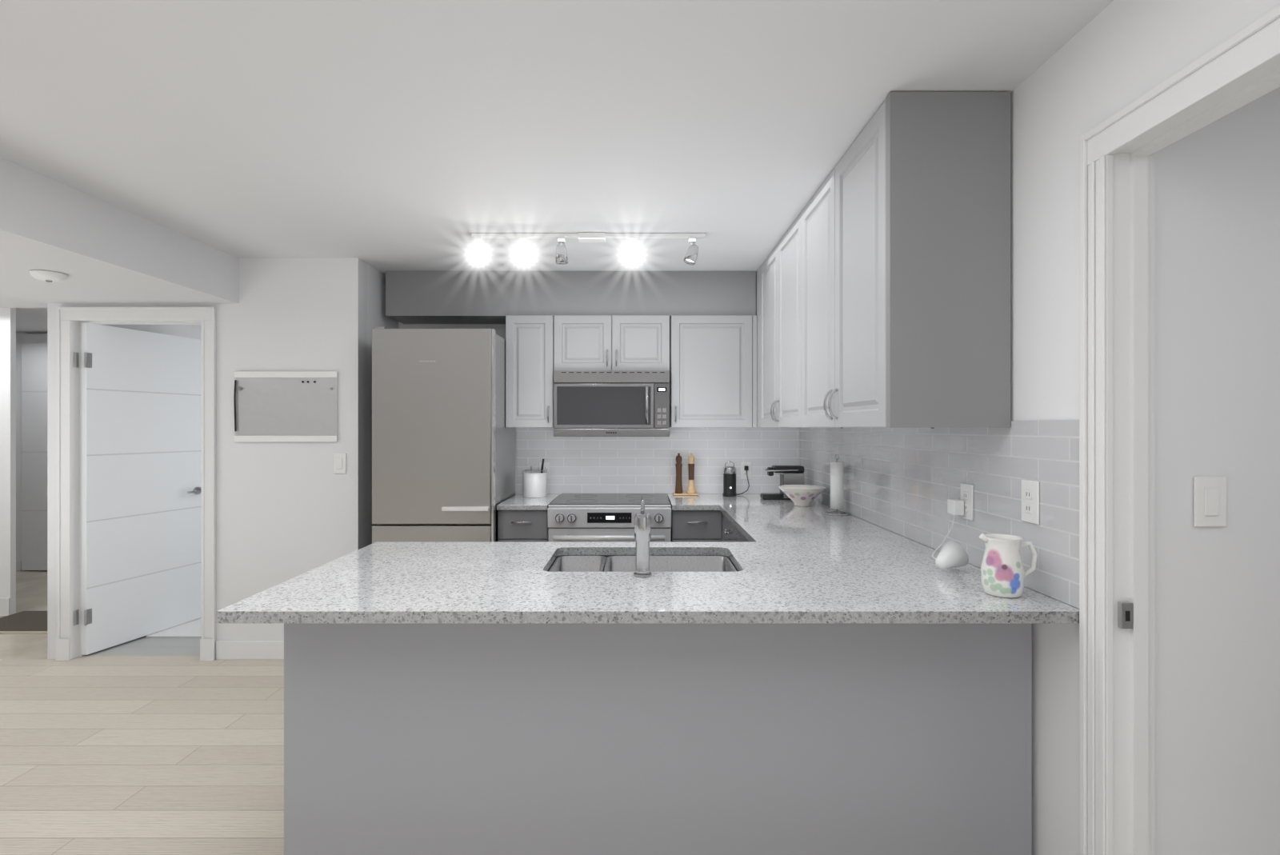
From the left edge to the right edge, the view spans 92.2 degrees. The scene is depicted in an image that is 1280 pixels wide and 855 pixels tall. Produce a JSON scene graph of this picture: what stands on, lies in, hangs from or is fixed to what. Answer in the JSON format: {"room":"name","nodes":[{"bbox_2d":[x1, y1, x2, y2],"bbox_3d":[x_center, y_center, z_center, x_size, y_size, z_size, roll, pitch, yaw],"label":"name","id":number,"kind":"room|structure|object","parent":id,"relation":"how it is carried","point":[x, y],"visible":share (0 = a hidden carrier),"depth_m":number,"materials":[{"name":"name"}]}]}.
{"room":"kitchen","nodes":[
{"label":"kitchen","id":0,"kind":"room"},
{"bbox_2d":[0,308,15,615],"bbox_3d":[-6.060,0.230,4.540,2.880,2.300,0.040,0,0,0],"label":"wall","id":1,"kind":"structure","parent":0,"point":[7,315],"depth_m":4.52,"materials":[{"name":"white paint"}]},
{"bbox_2d":[0,561,283,659],"bbox_3d":[-4.532,1.315,4.852,6.023,0.130,1.677,0,0,10],"label":"baseboard","id":2,"kind":"structure","parent":1,"relation":"attached to","point":[225,650],"depth_m":3.66,"materials":[{"name":"white wood"}]},
{"bbox_2d":[0,570,47,659],"bbox_3d":[-5.515,1.405,5.335,3.970,0.050,3.330,0,0,0],"label":"floor","id":3,"kind":"structure","parent":0,"point":[31,586],"depth_m":4.66,"materials":[{"name":"beige wood"}]},
{"bbox_2d":[0,611,47,633],"bbox_3d":[-4.175,1.374,4.360,0.890,0.012,0.480,0,0,0],"label":"rug","id":4,"kind":"object","parent":3,"relation":"on","point":[23,622],"visible":0.34,"depth_m":4.30,"materials":[{"name":"brown carpet"}]},
{"bbox_2d":[16,332,47,561],"bbox_3d":[-5.515,0.230,6.000,3.970,2.300,0.100,0,0,0],"label":"door frame","id":5,"kind":"structure","parent":0,"point":[18,334],"depth_m":5.95,"materials":[{"name":"white paint"}]},
{"bbox_2d":[21,333,47,570],"bbox_3d":[-5.000,0.235,5.926,1.860,2.270,0.044,0,0,0],"label":"end door","id":6,"kind":"structure","parent":5,"relation":"in","point":[34,346],"depth_m":5.91,"materials":[{"name":"white wood"}]},
{"bbox_2d":[16,308,47,331],"bbox_3d":[-4.590,-0.990,5.405,5.820,0.140,3.190,0,0,0],"label":"wall","id":7,"kind":"structure","parent":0,"point":[27,319],"depth_m":5.27,"materials":[{"name":"white paint"}]},
{"bbox_2d":[0,157,239,307],"bbox_3d":[-4.945,-0.900,0.405,5.110,0.320,6.810,0,0,0],"label":"ceiling","id":8,"kind":"structure","parent":0,"point":[108,253],"depth_m":2.91,"materials":[{"name":"white paint"}]},
{"bbox_2d":[28,269,67,282],"bbox_3d":[-2.830,-0.718,2.950,0.136,0.041,0.136,0,0,0],"label":"ceiling light","id":9,"kind":"object","parent":8,"relation":"attached to","point":[47,276],"depth_m":2.92,"materials":[{"name":"white plastic"}]},
{"bbox_2d":[0,635,283,854],"bbox_3d":[-2.150,1.405,2.000,10.700,0.050,10.000,0,0,0],"label":"floor","id":10,"kind":"structure","parent":0,"point":[143,746],"depth_m":2.62,"materials":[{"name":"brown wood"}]},
{"bbox_2d":[145,618,200,637],"bbox_3d":[-3.000,1.375,4.350,0.500,0.010,0.600,0,0,0],"label":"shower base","id":11,"kind":"object","parent":10,"relation":"on","point":[192,629],"visible":0.24,"depth_m":4.14,"materials":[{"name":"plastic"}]},
{"bbox_2d":[372,327,515,543],"bbox_3d":[-1.196,0.399,3.882,0.699,1.962,0.755,0,0,0],"label":"fridge","id":12,"kind":"object","parent":10,"relation":"on","point":[443,450],"visible":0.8,"depth_m":3.54,"materials":[{"name":"silver metal"}]},
{"bbox_2d":[547,493,671,541],"bbox_3d":[-0.180,0.908,3.920,0.730,0.905,0.710,0,0,0],"label":"stove","id":13,"kind":"object","parent":10,"relation":"on","point":[570,517],"visible":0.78,"depth_m":3.63,"materials":[{"name":"silver metal"}]},
{"bbox_2d":[284,508,1031,854],"bbox_3d":[0.050,0.935,3.004,2.100,0.889,2.548,0,0,0],"label":"base cabinet","id":14,"kind":"object","parent":10,"relation":"on","point":[400,739],"visible":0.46,"depth_m":1.73,"materials":[{"name":"grey painted wood"},{"name":"metal"}]},
{"bbox_2d":[496,493,560,510],"bbox_3d":[-0.701,0.475,3.965,0.298,0.030,0.630,0,0,0],"label":"countertop","id":15,"kind":"structure","parent":14,"relation":"on","point":[518,502],"depth_m":3.73,"materials":[{"name":"stone"}]},
{"bbox_2d":[522,459,546,497],"bbox_3d":[-0.700,0.334,4.100,0.156,0.251,0.156,0,0,0],"label":"utensil holder","id":16,"kind":"object","parent":15,"relation":"on","point":[534,483],"visible":1,"depth_m":4.04,"materials":[{"name":"white ceramic"}]},
{"bbox_2d":[216,493,1079,623],"bbox_3d":[0.025,0.475,2.910,2.170,0.030,2.740,0,0,0],"label":"countertop","id":17,"kind":"structure","parent":14,"relation":"on","point":[797,565],"depth_m":1.79,"materials":[{"name":"stone"}]},
{"bbox_2d":[633,496,651,577],"bbox_3d":[0.008,0.339,2.001,0.056,0.240,0.227,0,0,0],"label":"faucet","id":18,"kind":"object","parent":17,"relation":"on","point":[642,520],"visible":1,"depth_m":1.90,"materials":[{"name":"silver metal"}]},
{"bbox_2d":[672,453,698,495],"bbox_3d":[0.310,0.317,4.200,0.170,0.284,0.090,0,0,0],"label":"pepper mill","id":19,"kind":"object","parent":17,"relation":"on","point":[691,490],"visible":1,"depth_m":4.18,"materials":[{"name":"brown wood"}]},
{"bbox_2d":[722,461,736,496],"bbox_3d":[0.600,0.342,4.120,0.094,0.235,0.094,0,0,0],"label":"milk frother","id":20,"kind":"object","parent":17,"relation":"on","point":[729,472],"visible":1,"depth_m":4.08,"materials":[{"name":"black plastic"}]},
{"bbox_2d":[760,465,804,499],"bbox_3d":[0.912,0.352,3.950,0.265,0.215,0.126,0,0,0],"label":"coffee machine","id":21,"kind":"object","parent":17,"relation":"on","point":[789,474],"visible":0.84,"depth_m":3.90,"materials":[{"name":"black plastic"}]},
{"bbox_2d":[778,484,826,506],"bbox_3d":[0.955,0.404,3.630,0.276,0.110,0.276,0,0,0],"label":"ceramic bowl","id":22,"kind":"object","parent":17,"relation":"on","point":[802,495],"visible":1,"depth_m":3.57,"materials":[{"name":"white ceramic"}]},
{"bbox_2d":[824,454,849,515],"bbox_3d":[1.045,0.301,3.270,0.128,0.316,0.128,0,0,0],"label":"paper towel holder","id":23,"kind":"object","parent":17,"relation":"on","point":[836,467],"visible":1,"depth_m":3.24,"materials":[{"name":"white paper"}]},
{"bbox_2d":[932,499,963,571],"bbox_3d":[1.055,0.352,2.070,0.091,0.210,0.220,0,0,0],"label":"cord","id":24,"kind":"object","parent":17,"relation":"on","point":[955,507],"visible":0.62,"depth_m":2.09,"materials":[{"name":"white plastic"}]},
{"bbox_2d":[935,540,968,569],"bbox_3d":[0.985,0.405,1.970,0.098,0.087,0.085,0,0,0],"label":"cone","id":25,"kind":"object","parent":17,"relation":"on","point":[952,554],"visible":1,"depth_m":1.94,"materials":[{"name":"white plastic"}]},
{"bbox_2d":[979,533,1037,598],"bbox_3d":[1.013,0.376,1.693,0.142,0.166,0.104,0,0,29],"label":"ceramic jug","id":26,"kind":"object","parent":17,"relation":"on","point":[1003,574],"visible":1,"depth_m":1.67,"materials":[{"name":"white ceramic"}]},
{"bbox_2d":[104,324,200,339],"bbox_3d":[-2.605,0.185,5.395,1.850,2.390,3.210,0,0,0],"label":"wall","id":27,"kind":"structure","parent":0,"point":[191,331],"depth_m":4.51,"materials":[{"name":"white paint"}]},
{"bbox_2d":[47,258,367,659],"bbox_3d":[-2.605,0.185,3.730,1.850,2.390,0.120,0,0,0],"label":"wall","id":28,"kind":"structure","parent":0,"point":[283,514],"depth_m":3.67,"materials":[{"name":"white paint"}]},
{"bbox_2d":[55,307,215,660],"bbox_3d":[-2.987,0.333,3.715,0.937,2.094,0.150,0,0,0],"label":"door frame","id":29,"kind":"structure","parent":28,"relation":"attached to","point":[69,320],"depth_m":3.65,"materials":[{"name":"white wood"}]},
{"bbox_2d":[73,352,79,626],"bbox_3d":[-3.379,0.367,3.693,0.002,1.635,0.035,0,0,0],"label":"door hinges","id":30,"kind":"object","parent":29,"relation":"attached to","point":[76,355],"depth_m":3.69,"materials":[{"name":"silver metal"}]},
{"bbox_2d":[81,322,200,655],"bbox_3d":[-3.226,0.368,4.069,0.106,2.000,0.788,0,0,13],"label":"door","id":31,"kind":"structure","parent":29,"relation":"in","point":[141,390],"depth_m":4.00,"materials":[{"name":"white painted wood"},{"name":"brushed nickel"}]},
{"bbox_2d":[233,371,337,441],"bbox_3d":[-2.103,-0.124,3.655,0.611,0.418,0.025,0,0,0],"label":"frame","id":32,"kind":"object","parent":28,"relation":"attached to","point":[269,406],"visible":1,"depth_m":3.66,"materials":[{"name":"silver metal"}]},
{"bbox_2d":[333,453,346,473],"bbox_3d":[-1.786,0.214,3.663,0.075,0.120,0.010,0,0,0],"label":"wall switch plate","id":33,"kind":"object","parent":28,"relation":"attached to","point":[339,459],"visible":1,"depth_m":3.66,"materials":[{"name":"white plastic"}]},
{"bbox_2d":[367,264,398,545],"bbox_3d":[-1.740,0.185,4.040,0.120,2.390,0.500,0,0,0],"label":"wall","id":34,"kind":"structure","parent":0,"point":[376,279],"depth_m":3.86,"materials":[{"name":"white paint"}]},
{"bbox_2d":[398,321,667,495],"bbox_3d":[-0.280,0.185,4.350,3.040,2.390,0.120,0,0,0],"label":"wall","id":35,"kind":"structure","parent":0,"point":[500,329],"depth_m":4.29,"materials":[{"name":"grey paint"}]},
{"bbox_2d":[505,315,756,427],"bbox_3d":[-0.057,-0.359,4.093,1.609,0.718,0.374,0,0,0],"label":"upper cabinet","id":36,"kind":"object","parent":35,"relation":"attached to","point":[710,361],"visible":0.98,"depth_m":3.94,"materials":[{"name":"grey wood"}]},
{"bbox_2d":[553,370,669,436],"bbox_3d":[-0.180,-0.151,4.064,0.736,0.418,0.429,0,0,0],"label":"microwave","id":37,"kind":"object","parent":36,"relation":"attached to","point":[587,403],"visible":1,"depth_m":3.90,"materials":[{"name":"stainless steel"},{"name":"dark glass"}]},
{"bbox_2d":[0,0,1113,275],"bbox_3d":[0.405,-1.035,0.745,5.590,0.050,7.490,0,0,0],"label":"ceiling","id":38,"kind":"structure","parent":0,"point":[385,134],"depth_m":1.93,"materials":[{"name":"white paint"}]},
{"bbox_2d":[385,271,755,323],"bbox_3d":[-0.446,-0.864,4.129,2.388,0.288,0.318,0,0,0],"label":"ceiling soffit","id":39,"kind":"structure","parent":38,"relation":"attached to","point":[411,297],"depth_m":3.97,"materials":[{"name":"grey paint"}]},
{"bbox_2d":[471,232,705,265],"bbox_3d":[-0.267,-0.929,3.208,1.219,0.158,0.105,0,0,0],"label":"rail","id":40,"kind":"object","parent":38,"relation":"attached to","point":[478,254],"visible":1,"depth_m":3.19,"materials":[{"name":"white metal"}]},
{"bbox_2d":[813,0,1279,854],"bbox_3d":[1.170,0.185,0.645,0.100,2.390,7.290,0,0,0],"label":"wall","id":41,"kind":"structure","parent":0,"point":[1130,47],"depth_m":1.64,"materials":[{"name":"white paint"}]},
{"bbox_2d":[516,420,1079,608],"bbox_3d":[0.130,0.220,2.915,1.980,0.479,2.750,0,0,0],"label":"tile backsplash","id":42,"kind":"structure","parent":41,"relation":"attached to","point":[899,481],"depth_m":2.67,"materials":[{"name":"white tile"}]},
{"bbox_2d":[539,462,549,479],"bbox_3d":[-0.665,0.300,4.276,0.075,0.120,0.010,0,0,0],"label":"outlet","id":43,"kind":"object","parent":42,"relation":"attached to","point":[546,465],"visible":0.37,"depth_m":4.28,"materials":[{"name":"white plastic"}]},
{"bbox_2d":[740,462,751,479],"bbox_3d":[0.735,0.300,4.276,0.075,0.120,0.010,0,0,0],"label":"outlet","id":44,"kind":"object","parent":42,"relation":"attached to","point":[743,473],"visible":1,"depth_m":4.28,"materials":[{"name":"white plastic"}]},
{"bbox_2d":[737,465,749,495],"bbox_3d":[0.714,0.361,4.213,0.048,0.192,0.132,0,0,33],"label":"plug","id":45,"kind":"object","parent":44,"relation":"in","point":[746,467],"visible":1,"depth_m":4.25,"materials":[{"name":"black plastic"}]},
{"bbox_2d":[960,483,973,520],"bbox_3d":[1.106,0.251,2.088,0.010,0.120,0.075,0,0,0],"label":"outlet","id":46,"kind":"object","parent":42,"relation":"attached to","point":[966,490],"visible":0.99,"depth_m":2.07,"materials":[{"name":"white plastic"}]},
{"bbox_2d":[1021,479,1039,524],"bbox_3d":[1.106,0.210,1.749,0.010,0.120,0.075,0,0,0],"label":"outlet","id":47,"kind":"object","parent":42,"relation":"attached to","point":[1030,489],"visible":1,"depth_m":1.74,"materials":[{"name":"white plastic"}]},
{"bbox_2d":[756,92,1010,428],"bbox_3d":[0.913,-0.501,3.062,0.394,1.009,2.435,0,0,0],"label":"upper cabinet","id":48,"kind":"object","parent":41,"relation":"attached to","point":[886,302],"visible":1,"depth_m":1.84,"materials":[{"name":"grey wood"}]},
{"bbox_2d":[1079,4,1279,854],"bbox_3d":[1.157,0.328,1.042,0.127,2.104,0.984,0,0,0],"label":"door frame","id":49,"kind":"structure","parent":41,"relation":"attached to","point":[1117,155],"depth_m":1.46,"materials":[{"name":"white wood"}]},
{"bbox_2d":[1154,87,1279,854],"bbox_3d":[2.210,0.185,-0.710,1.980,2.390,4.580,0,0,0],"label":"wall","id":50,"kind":"structure","parent":0,"point":[1217,187],"depth_m":1.48,"materials":[{"name":"white paint"}]},
{"bbox_2d":[1193,476,1226,526],"bbox_3d":[1.365,0.177,1.473,0.075,0.120,0.010,0,0,0],"label":"switch","id":51,"kind":"object","parent":50,"relation":"attached to","point":[1210,493],"visible":1,"depth_m":1.47,"materials":[{"name":"white plastic"}]}
]}

